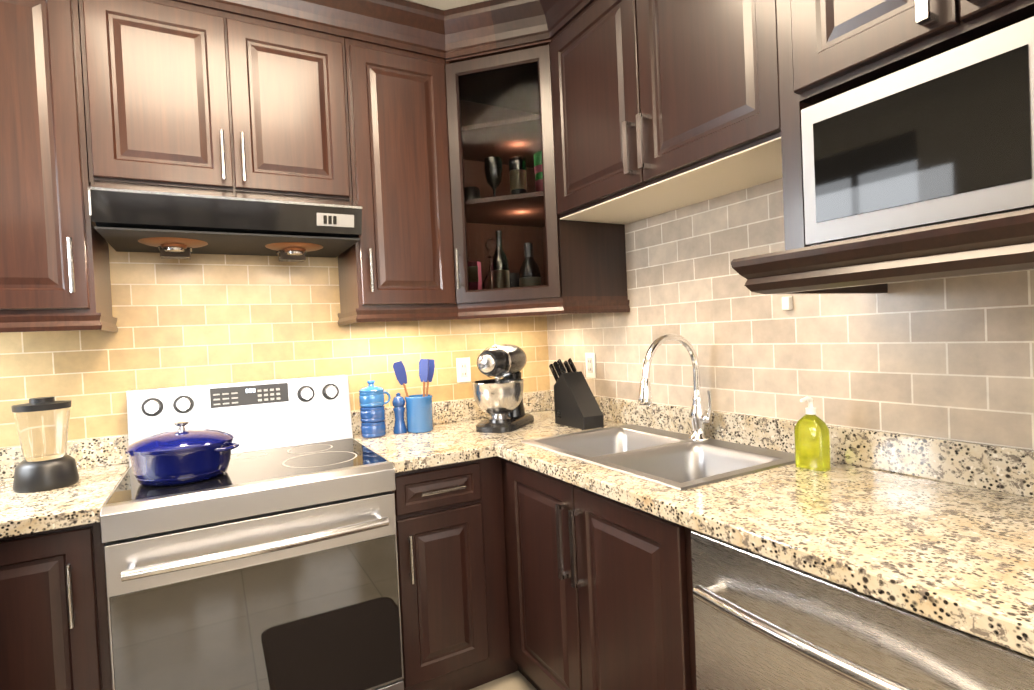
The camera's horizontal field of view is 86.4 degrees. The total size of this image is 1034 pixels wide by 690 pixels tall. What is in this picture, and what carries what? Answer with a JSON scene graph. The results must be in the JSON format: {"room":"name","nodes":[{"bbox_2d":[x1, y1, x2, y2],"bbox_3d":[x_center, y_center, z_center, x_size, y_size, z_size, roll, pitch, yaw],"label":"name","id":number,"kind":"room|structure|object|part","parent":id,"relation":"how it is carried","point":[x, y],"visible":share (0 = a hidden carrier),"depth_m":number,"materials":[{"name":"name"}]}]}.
{"room":"kitchen","nodes":[
{"label":"kitchen","id":0,"kind":"room"},
{"bbox_2d":[0,243,549,447],"bbox_3d":[-1.116,-0.159,2.215,3.050,2.950,0.100,-3,1,-29],"label":"wall","id":1,"kind":"structure","parent":0,"point":[199,319],"depth_m":2.15,"materials":[{"name":"tile"}]},
{"bbox_2d":[88,180,361,261],"bbox_3d":[-0.991,-0.415,1.952,0.769,0.200,0.478,-3,1,-29],"label":"range hood","id":2,"kind":"object","parent":1,"relation":"attached to","point":[171,222],"visible":1,"depth_m":1.78,"materials":[{"name":"black"}]},
{"bbox_2d":[0,0,519,323],"bbox_3d":[-0.986,-0.698,1.927,1.881,1.167,0.530,-3,1,-29],"label":"upper cabinet","id":3,"kind":"object","parent":1,"relation":"attached to","point":[360,101],"depth_m":1.87,"materials":[{"name":"brown wood"}]},
{"bbox_2d":[456,357,470,382],"bbox_3d":[-0.255,0.119,2.630,0.070,0.116,0.009,-3,1,-29],"label":"electrical outlet","id":4,"kind":"object","parent":1,"relation":"attached to","point":[463,369],"visible":1,"depth_m":2.63,"materials":[{"name":"white plastic"}]},
{"bbox_2d":[460,20,567,307],"bbox_3d":[-0.059,-0.660,2.185,0.318,0.966,0.318,-3,1,-29],"label":"upper cabinet","id":5,"kind":"object","parent":1,"relation":"attached to","point":[500,158],"depth_m":2.19,"materials":[{"name":"brown wood"}]},
{"bbox_3d":[-0.058,-0.660,2.185,0.243,0.875,0.243,-3,1,-29],"label":"glass","id":6,"kind":"part","parent":5,"relation":"part of","materials":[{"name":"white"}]},
{"bbox_2d":[406,0,488,9],"bbox_3d":[0.189,-1.472,-0.256,2.850,0.350,5.500,-3,1,-29],"label":"ceiling","id":7,"kind":"structure","parent":0,"point":[444,4],"depth_m":2.13,"materials":[{"name":"beige paint"}]},
{"bbox_2d":[470,671,536,689],"bbox_3d":[0.316,1.350,-0.201,3.050,0.100,5.700,-3,1,-29],"label":"floor","id":8,"kind":"structure","parent":0,"point":[517,680],"depth_m":2.06,"materials":[{"name":"tile"}]},
{"bbox_2d":[0,522,112,689],"bbox_3d":[-1.424,0.907,1.617,0.467,0.870,0.629,-3,1,-29],"label":"base cabinet","id":9,"kind":"object","parent":8,"relation":"on","point":[54,624],"depth_m":1.40,"materials":[{"name":"brown wood"}]},
{"bbox_2d":[0,435,128,538],"bbox_3d":[-1.687,0.416,1.463,1.027,0.140,0.648,-3,1,-29],"label":"countertop","id":10,"kind":"structure","parent":9,"relation":"on","point":[102,462],"depth_m":1.59,"materials":[{"name":"stone"}]},
{"bbox_2d":[11,397,78,492],"bbox_3d":[-1.438,0.295,1.677,0.156,0.270,0.156,-3,1,-29],"label":"blender","id":11,"kind":"object","parent":10,"relation":"on","point":[42,427],"visible":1,"depth_m":1.63,"materials":[{"name":"clear glass"}]},
{"bbox_2d":[100,374,403,689],"bbox_3d":[-0.851,0.726,1.838,0.760,1.172,0.748,-3,1,-29],"label":"range","id":12,"kind":"object","parent":8,"relation":"on","point":[267,559],"depth_m":1.62,"materials":[{"name":"silver metal"}]},
{"bbox_3d":[-1.035,0.322,1.707,0.309,0.173,0.286,-3,1,-29],"label":"dutch oven","id":13,"kind":"part","parent":12,"relation":"part of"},
{"bbox_2d":[392,456,519,689],"bbox_3d":[-0.367,0.848,2.206,0.424,0.870,0.629,-3,1,-29],"label":"base cabinet","id":14,"kind":"object","parent":8,"relation":"on","point":[457,565],"depth_m":1.94,"materials":[{"name":"brown wood"}]},
{"bbox_2d":[351,402,489,472],"bbox_3d":[-0.410,0.345,2.173,0.367,0.140,0.652,-3,1,-29],"label":"countertop","id":15,"kind":"structure","parent":14,"relation":"on","point":[454,437],"depth_m":2.14,"materials":[{"name":"stone"}]},
{"bbox_2d":[359,380,390,437],"bbox_3d":[-0.591,0.262,2.305,0.132,0.236,0.104,-3,1,-29],"label":"canisters","id":16,"kind":"object","parent":15,"relation":"on","point":[372,408],"visible":1,"depth_m":2.26,"materials":[{"name":"blue ceramic"}]},
{"bbox_2d":[392,393,406,433],"bbox_3d":[-0.503,0.289,2.353,0.058,0.172,0.058,-3,1,-29],"label":"pepper mill","id":17,"kind":"object","parent":15,"relation":"on","point":[398,402],"visible":1,"depth_m":2.33,"materials":[{"name":"blue ceramic"}]},
{"bbox_2d":[393,359,434,432],"bbox_3d":[-0.428,0.216,2.373,0.190,0.310,0.120,-3,1,-29],"label":"utensil crock","id":18,"kind":"object","parent":15,"relation":"on","point":[419,413],"visible":1,"depth_m":2.35,"materials":[{"name":"blue ceramic"}]},
{"bbox_2d":[440,333,1033,657],"bbox_3d":[0.411,0.248,1.756,0.668,0.561,2.180,-3,1,-29],"label":"countertop","id":19,"kind":"structure","parent":14,"relation":"on","point":[936,529],"depth_m":1.25,"materials":[{"name":"stone"}]},
{"bbox_2d":[472,344,533,432],"bbox_3d":[-0.081,0.176,2.449,0.326,0.356,0.406,-3,1,-29],"label":"stand mixer","id":20,"kind":"object","parent":19,"relation":"on","point":[498,399],"visible":1,"depth_m":2.28,"materials":[{"name":"black"}]},
{"bbox_2d":[549,358,603,429],"bbox_3d":[0.242,0.200,2.364,0.101,0.282,0.273,-3,1,-29],"label":"knife block","id":21,"kind":"object","parent":19,"relation":"on","point":[576,405],"visible":1,"depth_m":2.32,"materials":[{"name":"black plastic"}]},
{"bbox_2d":[638,333,712,440],"bbox_3d":[0.536,0.146,1.843,0.295,0.373,0.108,-3,1,-29],"label":"faucet","id":22,"kind":"object","parent":19,"relation":"on","point":[701,419],"depth_m":1.89,"materials":[{"name":"silver metal"}]},
{"bbox_2d":[794,396,830,470],"bbox_3d":[0.791,0.235,1.490,0.065,0.196,0.080,-3,1,-29],"label":"soap dispenser","id":23,"kind":"object","parent":19,"relation":"on","point":[812,441],"visible":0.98,"depth_m":1.47,"materials":[{"name":"yellow plastic"}]},
{"bbox_2d":[691,530,1033,689],"bbox_3d":[0.764,0.821,1.089,0.662,0.866,0.600,-3,1,-29],"label":"dishwasher","id":24,"kind":"object","parent":8,"relation":"on","point":[761,622],"visible":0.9,"depth_m":0.96,"materials":[{"name":"silver metal"}]},
{"bbox_3d":[0.495,0.510,0.939,0.078,0.040,0.496,-3,1,-29],"label":"handle","id":25,"kind":"part","parent":24,"relation":"part of","materials":[{"name":"silver metal"}]},
{"bbox_2d":[547,178,1033,449],"bbox_3d":[1.558,-0.246,0.443,0.100,2.950,5.600,-3,1,-29],"label":"wall","id":26,"kind":"structure","parent":0,"point":[950,358],"depth_m":1.66,"materials":[{"name":"tile"}]},
{"bbox_2d":[585,353,595,377],"bbox_3d":[0.339,0.094,2.549,0.009,0.116,0.070,-3,1,-29],"label":"electrical outlet","id":27,"kind":"object","parent":26,"relation":"attached to","point":[590,360],"visible":1,"depth_m":2.54,"materials":[{"name":"white plastic"}]},
{"bbox_2d":[488,0,802,235],"bbox_3d":[0.419,-0.918,1.767,0.530,0.848,1.215,-3,1,-29],"label":"upper cabinet","id":28,"kind":"object","parent":26,"relation":"attached to","point":[621,112],"depth_m":1.76,"materials":[{"name":"brown wood"}]},
{"bbox_2d":[782,296,792,309],"bbox_3d":[0.816,-0.126,1.663,0.020,0.040,0.025,-3,1,-29],"label":"outlet","id":29,"kind":"object","parent":26,"relation":"attached to","point":[787,303],"visible":0.96,"depth_m":1.65,"materials":[{"name":"white plastic"}]},
{"bbox_2d":[752,0,1033,123],"bbox_3d":[0.889,-0.923,0.924,0.530,0.848,0.714,-3,1,-29],"label":"upper cabinet","id":30,"kind":"object","parent":26,"relation":"attached to","point":[806,53],"depth_m":1.07,"materials":[{"name":"brown wood"}]},
{"bbox_2d":[801,16,1033,245],"bbox_3d":[0.888,-0.353,1.015,0.402,0.290,0.510,-3,1,-29],"label":"microwave","id":31,"kind":"object","parent":30,"relation":"in","point":[945,137],"visible":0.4,"depth_m":0.94,"materials":[{"name":"silver metal"}]}
]}

